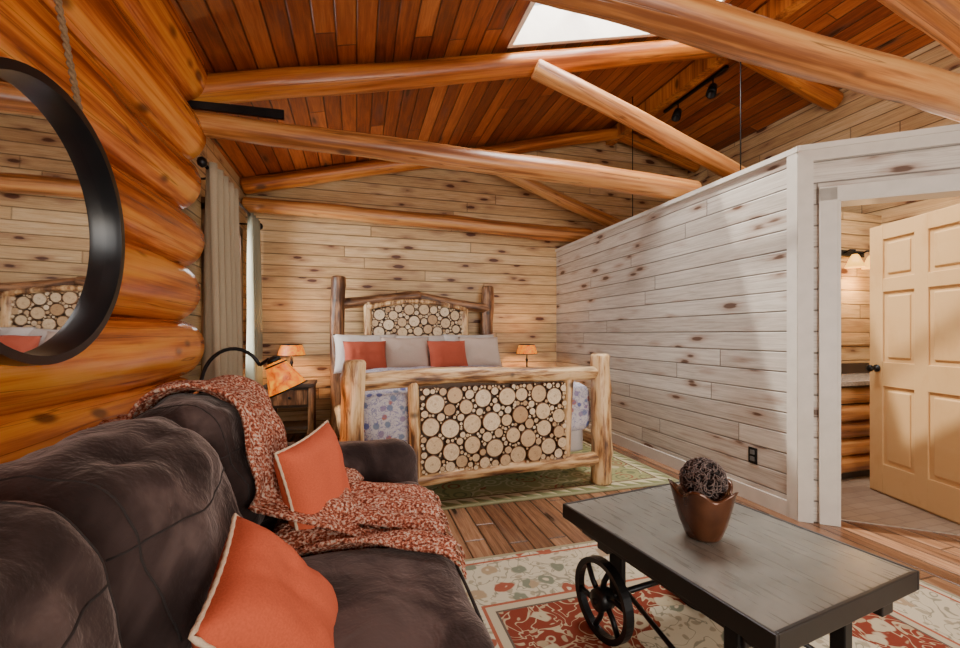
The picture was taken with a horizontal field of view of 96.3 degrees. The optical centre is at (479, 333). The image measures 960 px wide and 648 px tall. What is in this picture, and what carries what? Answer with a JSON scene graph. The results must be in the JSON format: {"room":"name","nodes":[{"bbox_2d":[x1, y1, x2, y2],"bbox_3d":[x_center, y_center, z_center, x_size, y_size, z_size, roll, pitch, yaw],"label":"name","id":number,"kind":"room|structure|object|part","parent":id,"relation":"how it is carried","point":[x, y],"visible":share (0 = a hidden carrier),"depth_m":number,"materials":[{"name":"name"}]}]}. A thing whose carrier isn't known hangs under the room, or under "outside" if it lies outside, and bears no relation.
{"room":"cabin bedroom","nodes":[
{"label":"cabin bedroom","id":0,"kind":"room"},
{"bbox_2d":[0,0,207,463],"bbox_3d":[-1.234,-0.275,-0.083,0.500,3.390,6.484,0,0,-16],"label":"wall","id":1,"kind":"structure","parent":0,"point":[138,67],"depth_m":2.07,"materials":[{"name":"orange wood"}]},
{"bbox_2d":[0,0,124,365],"bbox_3d":[-1.433,-0.641,1.352,0.150,1.484,0.912,1,0,-16],"label":"round mirror","id":2,"kind":"object","parent":1,"relation":"attached to","point":[62,231],"visible":1,"depth_m":1.45,"materials":[{"name":"black paint"}]},
{"bbox_3d":[-1.419,-0.355,1.357,0.001,0.844,0.844,1,0,-16],"label":"glass","id":3,"kind":"part","parent":2,"relation":"part of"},
{"bbox_2d":[179,137,245,379],"bbox_3d":[-1.618,-0.268,0.889,0.120,2.935,8.600,0,0,-16],"label":"wall","id":4,"kind":"structure","parent":0,"point":[210,151],"depth_m":3.72,"materials":[{"name":"brown wood"}]},
{"bbox_2d":[201,203,204,369],"bbox_3d":[-2.369,-0.375,3.638,0.150,1.450,0.100,0,0,-16],"label":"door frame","id":5,"kind":"structure","parent":4,"relation":"attached to","point":[203,205],"depth_m":3.60,"materials":[{"name":"brown wood"}]},
{"bbox_2d":[201,197,242,236],"bbox_3d":[-2.514,-1.100,4.143,0.150,0.100,1.150,0,0,-16],"label":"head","id":6,"kind":"object","parent":4,"relation":"attached to","point":[202,198],"visible":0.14,"depth_m":3.60},
{"bbox_2d":[196,156,262,229],"bbox_3d":[-2.352,-1.250,4.038,0.205,0.080,2.010,0,0,-16],"label":"curtain rod","id":7,"kind":"object","parent":4,"relation":"attached to","point":[202,162],"visible":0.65,"depth_m":3.20,"materials":[{"name":"black metal"}]},
{"bbox_2d":[202,162,242,379],"bbox_3d":[-2.107,-0.055,3.545,0.190,2.440,0.792,0,0,-16],"label":"curtain","id":8,"kind":"object","parent":7,"relation":"hanging from","point":[222,319],"visible":0.59,"depth_m":3.33,"materials":[{"name":"fabric"}]},
{"bbox_3d":[-2.290,-1.250,4.066,0.026,0.026,1.920,0,0,-16],"label":"rod","id":9,"kind":"part","parent":7,"relation":"part of","materials":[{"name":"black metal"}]},
{"bbox_2d":[245,213,262,385],"bbox_3d":[-2.476,-0.055,4.722,0.136,2.440,0.453,0,0,-16],"label":"curtain","id":10,"kind":"object","parent":7,"relation":"hanging from","point":[254,343],"visible":0.71,"depth_m":4.55,"materials":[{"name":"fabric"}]},
{"bbox_2d":[240,233,242,345],"bbox_3d":[-2.659,-0.375,4.647,0.150,1.450,0.100,0,0,-16],"label":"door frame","id":11,"kind":"structure","parent":4,"relation":"attached to","point":[241,238],"depth_m":4.70,"materials":[{"name":"wood"}]},
{"bbox_2d":[246,141,687,433],"bbox_3d":[0.242,-0.898,5.958,6.490,4.196,0.120,0,0,-16],"label":"wall","id":12,"kind":"structure","parent":0,"point":[300,255],"depth_m":5.61,"materials":[{"name":"brown wood"}]},
{"bbox_2d":[170,0,934,178],"bbox_3d":[1.444,-2.410,1.766,6.490,1.412,8.800,0,0,-16],"label":"ceiling","id":13,"kind":"structure","parent":0,"point":[228,35],"depth_m":3.92,"materials":[{"name":"brown wood"}]},
{"bbox_2d":[240,127,700,241],"bbox_3d":[0.329,-2.079,5.647,6.246,1.763,0.291,0,0,-16],"label":"roof truss","id":14,"kind":"object","parent":13,"relation":"attached to","point":[299,178],"visible":0.73,"depth_m":5.42,"materials":[{"name":"orange wood"}]},
{"bbox_2d":[187,40,843,199],"bbox_3d":[0.868,-2.089,3.766,6.244,1.736,0.283,0,0,-16],"label":"roof truss","id":15,"kind":"object","parent":13,"relation":"attached to","point":[552,68],"visible":0.73,"depth_m":3.48,"materials":[{"name":"orange wood"}]},
{"bbox_3d":[-1.716,-1.567,2.990,0.650,0.065,0.025,0,0,-16],"label":"iron plate","id":16,"kind":"part","parent":15,"relation":"part of","materials":[{"name":"black metal"}]},
{"bbox_2d":[507,0,725,47],"bbox_3d":[1.283,-2.750,3.145,1.820,0.785,1.360,0,0,-16],"label":"skylight","id":17,"kind":"object","parent":13,"relation":"attached to","point":[539,25],"visible":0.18,"depth_m":3.64,"materials":[{"name":"white glass"}]},
{"bbox_2d":[632,97,632,216],"bbox_3d":[1.870,-1.827,5.270,0.280,2.155,0.280,0,0,-16],"label":"pendant lamp","id":18,"kind":"object","parent":13,"relation":"hanging from","point":[632,97],"visible":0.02,"depth_m":5.26,"materials":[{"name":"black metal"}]},
{"bbox_2d":[663,65,728,121],"bbox_3d":[2.518,-2.791,5.143,0.146,0.269,1.000,0,0,-16],"label":"track light","id":19,"kind":"object","parent":13,"relation":"attached to","point":[711,92],"visible":1,"depth_m":5.03,"materials":[{"name":"black metal"}]},
{"bbox_2d":[606,0,810,145],"bbox_3d":[3.102,-2.886,2.242,0.120,0.180,8.600,0,0,-16],"label":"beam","id":20,"kind":"structure","parent":13,"relation":"attached to","point":[779,10],"depth_m":4.76,"materials":[{"name":"orange wood"}]},
{"bbox_2d":[740,62,740,170],"bbox_3d":[2.366,-1.841,3.903,0.280,2.181,0.280,0,0,-16],"label":"pendant lamp","id":21,"kind":"object","parent":13,"relation":"hanging from","point":[740,62],"visible":0.04,"depth_m":3.90,"materials":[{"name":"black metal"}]},
{"bbox_2d":[527,0,959,121],"bbox_3d":[1.363,-2.085,2.051,6.245,1.761,0.293,0,0,-16],"label":"roof truss","id":22,"kind":"object","parent":13,"relation":"attached to","point":[716,27],"visible":1,"depth_m":2.07,"materials":[{"name":"orange wood"}]},
{"bbox_2d":[286,433,959,596],"bbox_3d":[1.396,1.247,1.753,6.550,0.106,8.800,0,0,-16],"label":"floor","id":23,"kind":"structure","parent":0,"point":[502,528],"depth_m":2.67,"materials":[{"name":"brown wood"}]},
{"bbox_2d":[0,392,494,647],"bbox_3d":[-0.612,0.706,1.061,1.247,0.988,2.394,0,0,-16],"label":"sofa","id":24,"kind":"object","parent":23,"relation":"on","point":[114,534],"visible":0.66,"depth_m":0.89,"materials":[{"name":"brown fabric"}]},
{"bbox_2d":[188,513,337,647],"bbox_3d":[-0.439,0.615,0.935,0.253,0.362,0.410,0,0,-20],"label":"throw pillow","id":25,"kind":"object","parent":24,"relation":"on","point":[262,593],"visible":1,"depth_m":0.86,"materials":[{"name":"orange fabric"}]},
{"bbox_2d":[78,375,466,578],"bbox_3d":[-0.709,0.513,1.660,1.347,0.700,0.639,0,0,1],"label":"throw blanket","id":26,"kind":"object","parent":24,"relation":"on","point":[401,516],"visible":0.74,"depth_m":1.49,"materials":[{"name":"red fabric"}]},
{"bbox_2d":[274,420,351,529],"bbox_3d":[-0.609,0.555,1.603,0.181,0.403,0.401,0,0,7],"label":"throw pillow","id":27,"kind":"object","parent":24,"relation":"on","point":[310,472],"visible":0.7,"depth_m":1.49,"materials":[{"name":"orange fabric"}]},
{"bbox_2d":[199,347,307,397],"bbox_3d":[-1.297,0.635,2.353,0.664,1.129,0.262,0,0,-16],"label":"floor lamp","id":28,"kind":"object","parent":23,"relation":"on","point":[282,377],"visible":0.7,"depth_m":2.33,"materials":[{"name":"black metal"}]},
{"bbox_3d":[-1.355,0.616,2.337,0.304,1.089,0.020,0,0,-16],"label":"stem","id":29,"kind":"part","parent":28,"relation":"part of","materials":[{"name":"black metal"}]},
{"bbox_3d":[-1.181,0.155,2.378,0.083,0.051,0.021,0,0,-1],"label":"shade arm","id":30,"kind":"part","parent":28,"relation":"part of","materials":[{"name":"black metal"}]},
{"bbox_3d":[-1.105,0.229,2.388,0.210,0.170,0.210,-25,7,-15],"label":"lamp shade","id":31,"kind":"part","parent":28,"relation":"part of","materials":[{"name":"brown paper"}]},
{"bbox_2d":[263,380,316,435],"bbox_3d":[-2.111,0.870,4.825,0.501,0.660,0.440,0,0,-16],"label":"nightstand","id":32,"kind":"object","parent":23,"relation":"on","point":[304,395],"visible":0.51,"depth_m":4.68,"materials":[{"name":"brown wood"}]},
{"bbox_3d":[-2.063,0.690,4.654,0.360,0.160,0.015,0,0,-16],"label":"drawer","id":33,"kind":"part","parent":32,"relation":"part of","materials":[{"name":"brown wood"}]},
{"bbox_2d":[277,344,305,366],"bbox_3d":[-2.106,0.327,4.806,0.279,0.425,0.279,0,0,-39],"label":"table lamp","id":34,"kind":"object","parent":32,"relation":"on","point":[291,350],"visible":0.75,"depth_m":4.71,"materials":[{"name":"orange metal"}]},
{"bbox_3d":[-2.106,0.179,4.806,0.268,0.120,0.268,0,0,-39],"label":"lamp shade","id":35,"kind":"part","parent":34,"relation":"part of","materials":[{"name":"brown paper"}]},
{"bbox_2d":[282,420,307,430],"bbox_3d":[-2.112,1.025,4.825,0.440,0.030,0.380,0,0,-16],"label":"shelf","id":36,"kind":"object","parent":32,"relation":"attached to","point":[301,424],"depth_m":4.75,"materials":[{"name":"brown wood"}]},
{"bbox_3d":[-1.855,0.890,4.713,0.070,0.620,0.064,0,0,-16],"label":"leg","id":37,"kind":"part","parent":32,"relation":"part of","materials":[{"name":"brown wood"}]},
{"bbox_3d":[-1.962,0.890,5.057,0.065,0.620,0.062,0,0,-16],"label":"leg","id":38,"kind":"part","parent":32,"relation":"part of","materials":[{"name":"brown wood"}]},
{"bbox_2d":[338,441,678,509],"bbox_3d":[-0.235,1.193,4.031,3.270,0.012,2.120,0,0,-16],"label":"area rug","id":39,"kind":"object","parent":23,"relation":"on","point":[627,473],"visible":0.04,"depth_m":3.40,"materials":[{"name":"fabric"}]},
{"bbox_2d":[329,275,612,486],"bbox_3d":[-0.351,0.257,4.222,2.104,1.860,2.657,0,0,-21],"label":"bed","id":40,"kind":"object","parent":39,"relation":"on","point":[417,376],"visible":0.98,"depth_m":3.19,"materials":[{"name":"log wood"},{"name":"cut wood ends"},{"name":"cloth"}]},
{"bbox_3d":[-1.225,0.851,3.894,0.119,0.133,2.391,0,0,-21],"label":"rail","id":41,"kind":"part","parent":40,"relation":"part of","materials":[{"name":"beige wood"}]},
{"bbox_3d":[-1.648,0.257,4.989,0.193,1.860,0.190,0,0,16],"label":"head post","id":42,"kind":"part","parent":40,"relation":"part of","materials":[{"name":"brown wood"}]},
{"bbox_3d":[-0.804,0.676,2.736,0.191,1.020,0.173,0,0,-21],"label":"foot post","id":43,"kind":"part","parent":40,"relation":"part of","materials":[{"name":"beige wood"}]},
{"bbox_2d":[343,341,386,369],"bbox_3d":[-1.233,0.245,4.633,0.460,0.380,0.193,0,-27,-21],"label":"pillow","id":44,"kind":"object","parent":40,"relation":"on","point":[374,353],"depth_m":4.58,"materials":[{"name":"fabric"}]},
{"bbox_2d":[333,334,396,373],"bbox_3d":[-1.289,0.216,4.891,0.720,0.460,0.186,0,-19,-21],"label":"pillow","id":45,"kind":"object","parent":40,"relation":"on","point":[338,339],"depth_m":4.80,"materials":[{"name":"white fabric"}]},
{"bbox_3d":[-1.208,-0.414,5.186,1.007,0.142,0.137,-7,3,-21],"label":"head rail","id":46,"kind":"part","parent":40,"relation":"part of","materials":[{"name":"brown wood"}]},
{"bbox_2d":[380,337,430,367],"bbox_3d":[-0.833,0.226,4.874,0.560,0.420,0.195,0,-24,-21],"label":"pillow","id":47,"kind":"object","parent":40,"relation":"on","point":[397,352],"depth_m":4.80,"materials":[{"name":"beige fabric"}]},
{"bbox_2d":[395,335,444,357],"bbox_3d":[-0.708,0.216,5.135,0.700,0.440,0.198,0,-19,-21],"label":"pillow","id":48,"kind":"object","parent":40,"relation":"on","point":[436,337],"depth_m":5.18,"materials":[{"name":"white fabric"}]},
{"bbox_2d":[427,341,467,366],"bbox_3d":[-0.362,0.246,4.905,0.460,0.380,0.181,0,-27,-21],"label":"pillow","id":49,"kind":"object","parent":40,"relation":"on","point":[442,353],"depth_m":4.84,"materials":[{"name":"fabric"}]},
{"bbox_3d":[-0.351,-0.400,5.502,1.000,0.132,0.152,9,-3,-21],"label":"head rail","id":50,"kind":"part","parent":40,"relation":"part of","materials":[{"name":"brown wood"}]},
{"bbox_2d":[441,334,493,340],"bbox_3d":[-0.123,0.217,5.341,0.700,0.460,0.190,0,-19,-21],"label":"pillow","id":51,"kind":"object","parent":40,"relation":"on","point":[444,337],"depth_m":5.29,"materials":[{"name":"white fabric"}]},
{"bbox_2d":[364,365,590,443],"bbox_3d":[-0.336,0.586,4.174,1.849,0.479,2.268,0,0,-21],"label":"quilt","id":52,"kind":"object","parent":40,"relation":"on","point":[386,416],"depth_m":2.91,"materials":[{"name":"multicoloured fabric"}]},
{"bbox_2d":[458,337,502,366],"bbox_3d":[0.007,0.227,5.198,0.520,0.420,0.189,0,-24,-21],"label":"pillow","id":53,"kind":"object","parent":40,"relation":"on","point":[480,351],"depth_m":5.12,"materials":[{"name":"beige fabric"}]},
{"bbox_3d":[0.079,0.300,3.097,1.813,0.144,0.135,0,0,-20],"label":"foot rail","id":54,"kind":"part","parent":40,"relation":"part of","materials":[{"name":"beige wood"}]},
{"bbox_3d":[0.091,0.277,5.694,0.222,1.820,0.194,0,0,-21],"label":"head post","id":55,"kind":"part","parent":40,"relation":"part of","materials":[{"name":"brown wood"}]},
{"bbox_3d":[0.085,0.980,3.085,1.812,0.126,0.108,0,0,-21],"label":"foot rail","id":56,"kind":"part","parent":40,"relation":"part of","materials":[{"name":"beige wood"}]},
{"bbox_3d":[0.522,0.850,4.564,0.118,0.121,2.390,0,0,-21],"label":"rail","id":57,"kind":"part","parent":40,"relation":"part of","materials":[{"name":"brown wood"}]},
{"bbox_3d":[0.963,0.671,3.421,0.168,1.030,0.160,0,0,33],"label":"foot post","id":58,"kind":"part","parent":40,"relation":"part of","materials":[{"name":"beige wood"}]},
{"bbox_2d":[456,514,959,647],"bbox_3d":[1.138,1.193,1.002,2.500,0.012,3.100,0,0,-16],"label":"area rug","id":59,"kind":"object","parent":23,"relation":"on","point":[528,598],"visible":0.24,"depth_m":1.83,"materials":[{"name":"fabric"}]},
{"bbox_2d":[563,481,919,647],"bbox_3d":[0.816,0.942,1.525,0.670,0.489,0.862,0,0,-24],"label":"coffee table","id":60,"kind":"object","parent":59,"relation":"on","point":[770,581],"visible":0.95,"depth_m":1.34,"materials":[{"name":"wood"}]},
{"bbox_2d":[668,457,738,542],"bbox_3d":[0.778,0.563,1.487,0.211,0.271,0.218,0,0,-16],"label":"decorative vase","id":61,"kind":"object","parent":60,"relation":"on","point":[704,500],"visible":1,"depth_m":1.43,"materials":[{"name":"brown ceramic"}]},
{"bbox_3d":[0.698,0.958,1.173,0.044,0.457,0.045,0,0,-24],"label":"leg","id":62,"kind":"part","parent":60,"relation":"part of","materials":[{"name":"black metal"}]},
{"bbox_3d":[1.155,0.958,1.377,0.044,0.457,0.045,0,0,-24],"label":"leg","id":63,"kind":"part","parent":60,"relation":"part of","materials":[{"name":"black metal"}]},
{"bbox_2d":[841,363,869,478],"bbox_3d":[2.919,0.737,3.697,1.910,0.913,0.498,0,0,-16],"label":"bathroom vanity","id":64,"kind":"object","parent":23,"relation":"on","point":[855,379],"visible":0.13,"depth_m":3.52,"materials":[{"name":"brown wood"}]},
{"bbox_2d":[841,373,869,386],"bbox_3d":[2.920,0.400,3.695,1.910,0.040,0.495,0,0,-16],"label":"countertop","id":65,"kind":"structure","parent":64,"relation":"on","point":[862,379],"depth_m":3.59,"materials":[{"name":"stone"}]},
{"bbox_3d":[0.640,0.880,5.676,0.500,0.640,0.440,0,0,-16],"label":"nightstand","id":66,"kind":"object","parent":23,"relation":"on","visible":0},
{"bbox_2d":[516,344,536,366],"bbox_3d":[0.613,0.346,5.627,0.279,0.425,0.279,0,0,-39],"label":"table lamp","id":67,"kind":"object","parent":66,"relation":"on","point":[523,349],"visible":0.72,"depth_m":5.53,"materials":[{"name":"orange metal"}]},
{"bbox_3d":[0.613,0.199,5.627,0.268,0.120,0.268,0,0,-39],"label":"lamp shade","id":68,"kind":"part","parent":67,"relation":"part of","materials":[{"name":"brown paper"}]},
{"bbox_2d":[556,158,786,499],"bbox_3d":[1.631,0.015,4.470,0.120,2.370,3.505,0,0,-16],"label":"wall","id":69,"kind":"structure","parent":0,"point":[686,299],"depth_m":3.61,"materials":[{"name":"beige wood"}]},
{"bbox_2d":[555,145,800,251],"bbox_3d":[1.634,-1.188,4.461,0.160,0.035,3.525,0,0,-16],"label":"cap","id":70,"kind":"object","parent":69,"relation":"on","point":[785,154],"visible":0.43,"depth_m":3.57,"materials":[{"name":"white wood"}]},
{"bbox_2d":[586,424,789,516],"bbox_3d":[1.558,1.150,4.475,0.018,0.100,3.455,0,0,-16],"label":"baseboard","id":71,"kind":"structure","parent":69,"relation":"attached to","point":[770,501],"depth_m":3.22,"materials":[{"name":"beige wood"}]},
{"bbox_2d":[748,446,756,464],"bbox_3d":[1.958,0.873,3.090,0.012,0.115,0.070,0,0,-16],"label":"electrical outlet","id":72,"kind":"object","parent":69,"relation":"attached to","point":[752,452],"visible":1,"depth_m":3.08,"materials":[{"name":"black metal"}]},
{"bbox_2d":[787,149,813,522],"bbox_3d":[2.060,0.015,2.772,0.052,2.370,0.142,0,0,-42],"label":"trim","id":73,"kind":"structure","parent":69,"relation":"attached to","point":[800,164],"depth_m":2.75,"materials":[{"name":"white wood"}]},
{"bbox_2d":[819,173,959,526],"bbox_3d":[2.633,0.138,2.595,1.000,2.125,0.153,0,0,22],"label":"door frame","id":74,"kind":"structure","parent":69,"relation":"attached to","point":[828,209],"depth_m":2.68,"materials":[{"name":"white wood"}]},
{"bbox_2d":[688,41,959,224],"bbox_3d":[4.506,-0.716,2.644,0.120,3.832,8.600,0,0,-16],"label":"wall","id":75,"kind":"structure","parent":0,"point":[857,115],"depth_m":4.47,"materials":[{"name":"brown wood"}]},
{"bbox_2d":[814,158,837,522],"bbox_3d":[2.172,0.015,2.788,0.200,2.370,0.120,0,0,22],"label":"planks","id":76,"kind":"object","parent":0,"point":[825,171],"visible":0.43,"depth_m":2.73,"materials":[{"name":"white wood"}]},
{"bbox_2d":[841,212,880,372],"bbox_3d":[2.937,0.015,4.015,2.140,2.370,0.100,0,0,-16],"label":"wall","id":77,"kind":"structure","parent":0,"point":[855,227],"depth_m":4.16,"materials":[{"name":"beige wood"}]},
{"bbox_2d":[841,363,868,373],"bbox_3d":[2.859,0.330,3.924,1.900,0.100,0.028,0,0,-16],"label":"backsplash","id":78,"kind":"structure","parent":77,"relation":"attached to","point":[846,368],"depth_m":4.11,"materials":[{"name":"brown wood"}]},
{"bbox_2d":[841,249,869,268],"bbox_3d":[3.585,-0.710,4.042,0.370,0.180,0.185,0,0,-16],"label":"wall sconce","id":79,"kind":"object","parent":77,"relation":"attached to","point":[855,261],"depth_m":4.03,"materials":[{"name":"white glass"}]},
{"bbox_2d":[841,337,869,344],"bbox_3d":[2.959,0.065,3.956,2.130,0.070,0.024,0,0,-16],"label":"trim","id":80,"kind":"structure","parent":77,"relation":"attached to","point":[844,340],"depth_m":4.13,"materials":[{"name":"brown wood"}]},
{"bbox_2d":[838,143,959,185],"bbox_3d":[2.635,-1.005,2.601,0.800,0.330,0.120,0,0,22],"label":"planks","id":81,"kind":"object","parent":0,"point":[945,159],"visible":0.44,"depth_m":2.58,"materials":[{"name":"white wood"}]},
{"bbox_3d":[3.870,0.015,2.105,1.860,2.370,0.120,0,0,22],"label":"planks","id":82,"kind":"object","parent":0,"visible":0},
{"bbox_2d":[796,124,959,151],"bbox_3d":[3.396,-1.188,2.293,2.880,0.035,0.165,0,0,22],"label":"cap","id":83,"kind":"object","parent":82,"relation":"on","point":[956,127],"visible":0.4,"depth_m":2.60,"materials":[{"name":"white wood"}]},
{"bbox_2d":[814,130,959,160],"bbox_3d":[3.394,-1.135,2.223,2.830,0.070,0.015,0,0,22],"label":"board","id":84,"kind":"object","parent":82,"relation":"attached to","point":[946,138],"visible":1,"depth_m":2.59,"materials":[{"name":"white wood"}]},
{"label":"door frame","id":85,"kind":"structure","parent":0,"visible":0},
{"bbox_2d":[884,222,959,488],"bbox_3d":[3.012,0.188,2.919,0.017,2.000,0.785,0,0,1],"label":"slab","id":86,"kind":"object","parent":85,"relation":"attached to","point":[933,268],"visible":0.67,"depth_m":2.98,"materials":[{"name":"wood"}]},
{"bbox_2d":[865,225,883,492],"bbox_3d":[2.982,0.188,3.257,0.113,2.000,0.110,0,0,1],"label":"stile","id":87,"kind":"object","parent":86,"relation":"attached to","point":[876,233],"depth_m":3.24,"materials":[{"name":"beige wood"}]},
{"bbox_3d":[2.962,0.258,3.247,0.073,0.056,0.056,0,0,1],"label":"knob","id":88,"kind":"part","parent":87,"relation":"part of","materials":[{"name":"black metal"}]},
{"bbox_2d":[888,391,910,467],"bbox_3d":[3.015,0.678,3.084,0.034,0.520,0.175,0,0,1],"label":"panel","id":89,"kind":"object","parent":86,"relation":"attached to","point":[899,404],"visible":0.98,"depth_m":3.07,"materials":[{"name":"beige wood"}]},
{"bbox_2d":[888,294,910,358],"bbox_3d":[3.015,-0.052,3.084,0.034,0.460,0.175,0,0,1],"label":"panel","id":90,"kind":"object","parent":86,"relation":"attached to","point":[899,306],"visible":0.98,"depth_m":3.07,"materials":[{"name":"beige wood"}]},
{"bbox_2d":[888,238,910,273],"bbox_3d":[3.015,-0.557,3.084,0.034,0.230,0.175,0,0,1],"label":"panel","id":91,"kind":"object","parent":86,"relation":"attached to","point":[899,252],"visible":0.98,"depth_m":3.07,"materials":[{"name":"beige wood"}]},
{"bbox_2d":[883,464,959,523],"bbox_3d":[3.012,1.078,2.919,0.039,0.220,0.565,0,0,1],"label":"panel","id":92,"kind":"object","parent":86,"relation":"attached to","point":[943,499],"visible":0.92,"depth_m":2.86,"materials":[{"name":"beige wood"}]},
{"bbox_2d":[883,362,959,395],"bbox_3d":[3.012,0.298,2.919,0.039,0.180,0.565,0,0,1],"label":"rail","id":93,"kind":"object","parent":86,"relation":"attached to","point":[941,379],"visible":0.92,"depth_m":2.86,"materials":[{"name":"beige wood"}]},
{"bbox_2d":[883,204,959,239],"bbox_3d":[3.012,-0.757,2.919,0.039,0.110,0.565,0,0,1],"label":"rail","id":94,"kind":"object","parent":86,"relation":"attached to","point":[948,215],"visible":0.92,"depth_m":2.86,"materials":[{"name":"beige wood"}]},
{"bbox_2d":[883,268,959,291],"bbox_3d":[3.012,-0.362,2.919,0.039,0.100,0.565,0,0,1],"label":"rail","id":95,"kind":"object","parent":86,"relation":"attached to","point":[951,276],"visible":0.92,"depth_m":2.86,"materials":[{"name":"beige wood"}]},
{"bbox_2d":[914,213,929,510],"bbox_3d":[3.012,0.188,2.919,0.040,2.000,0.095,0,0,1],"label":"stile","id":96,"kind":"object","parent":86,"relation":"attached to","point":[921,231],"visible":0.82,"depth_m":2.92,"materials":[{"name":"beige wood"}]},
{"bbox_2d":[934,398,959,483],"bbox_3d":[3.009,0.678,2.754,0.034,0.520,0.175,0,0,1],"label":"panel","id":97,"kind":"object","parent":86,"relation":"attached to","point":[946,411],"visible":1,"depth_m":2.75,"materials":[{"name":"beige wood"}]},
{"bbox_2d":[934,289,959,361],"bbox_3d":[3.009,-0.052,2.754,0.034,0.460,0.175,0,0,1],"label":"panel","id":98,"kind":"object","parent":86,"relation":"attached to","point":[946,302],"visible":1,"depth_m":2.75,"materials":[{"name":"beige wood"}]},
{"bbox_2d":[934,227,959,266],"bbox_3d":[3.009,-0.557,2.754,0.034,0.230,0.175,0,0,1],"label":"panel","id":99,"kind":"object","parent":86,"relation":"attached to","point":[946,242],"visible":1,"depth_m":2.75,"materials":[{"name":"beige wood"}]}
]}

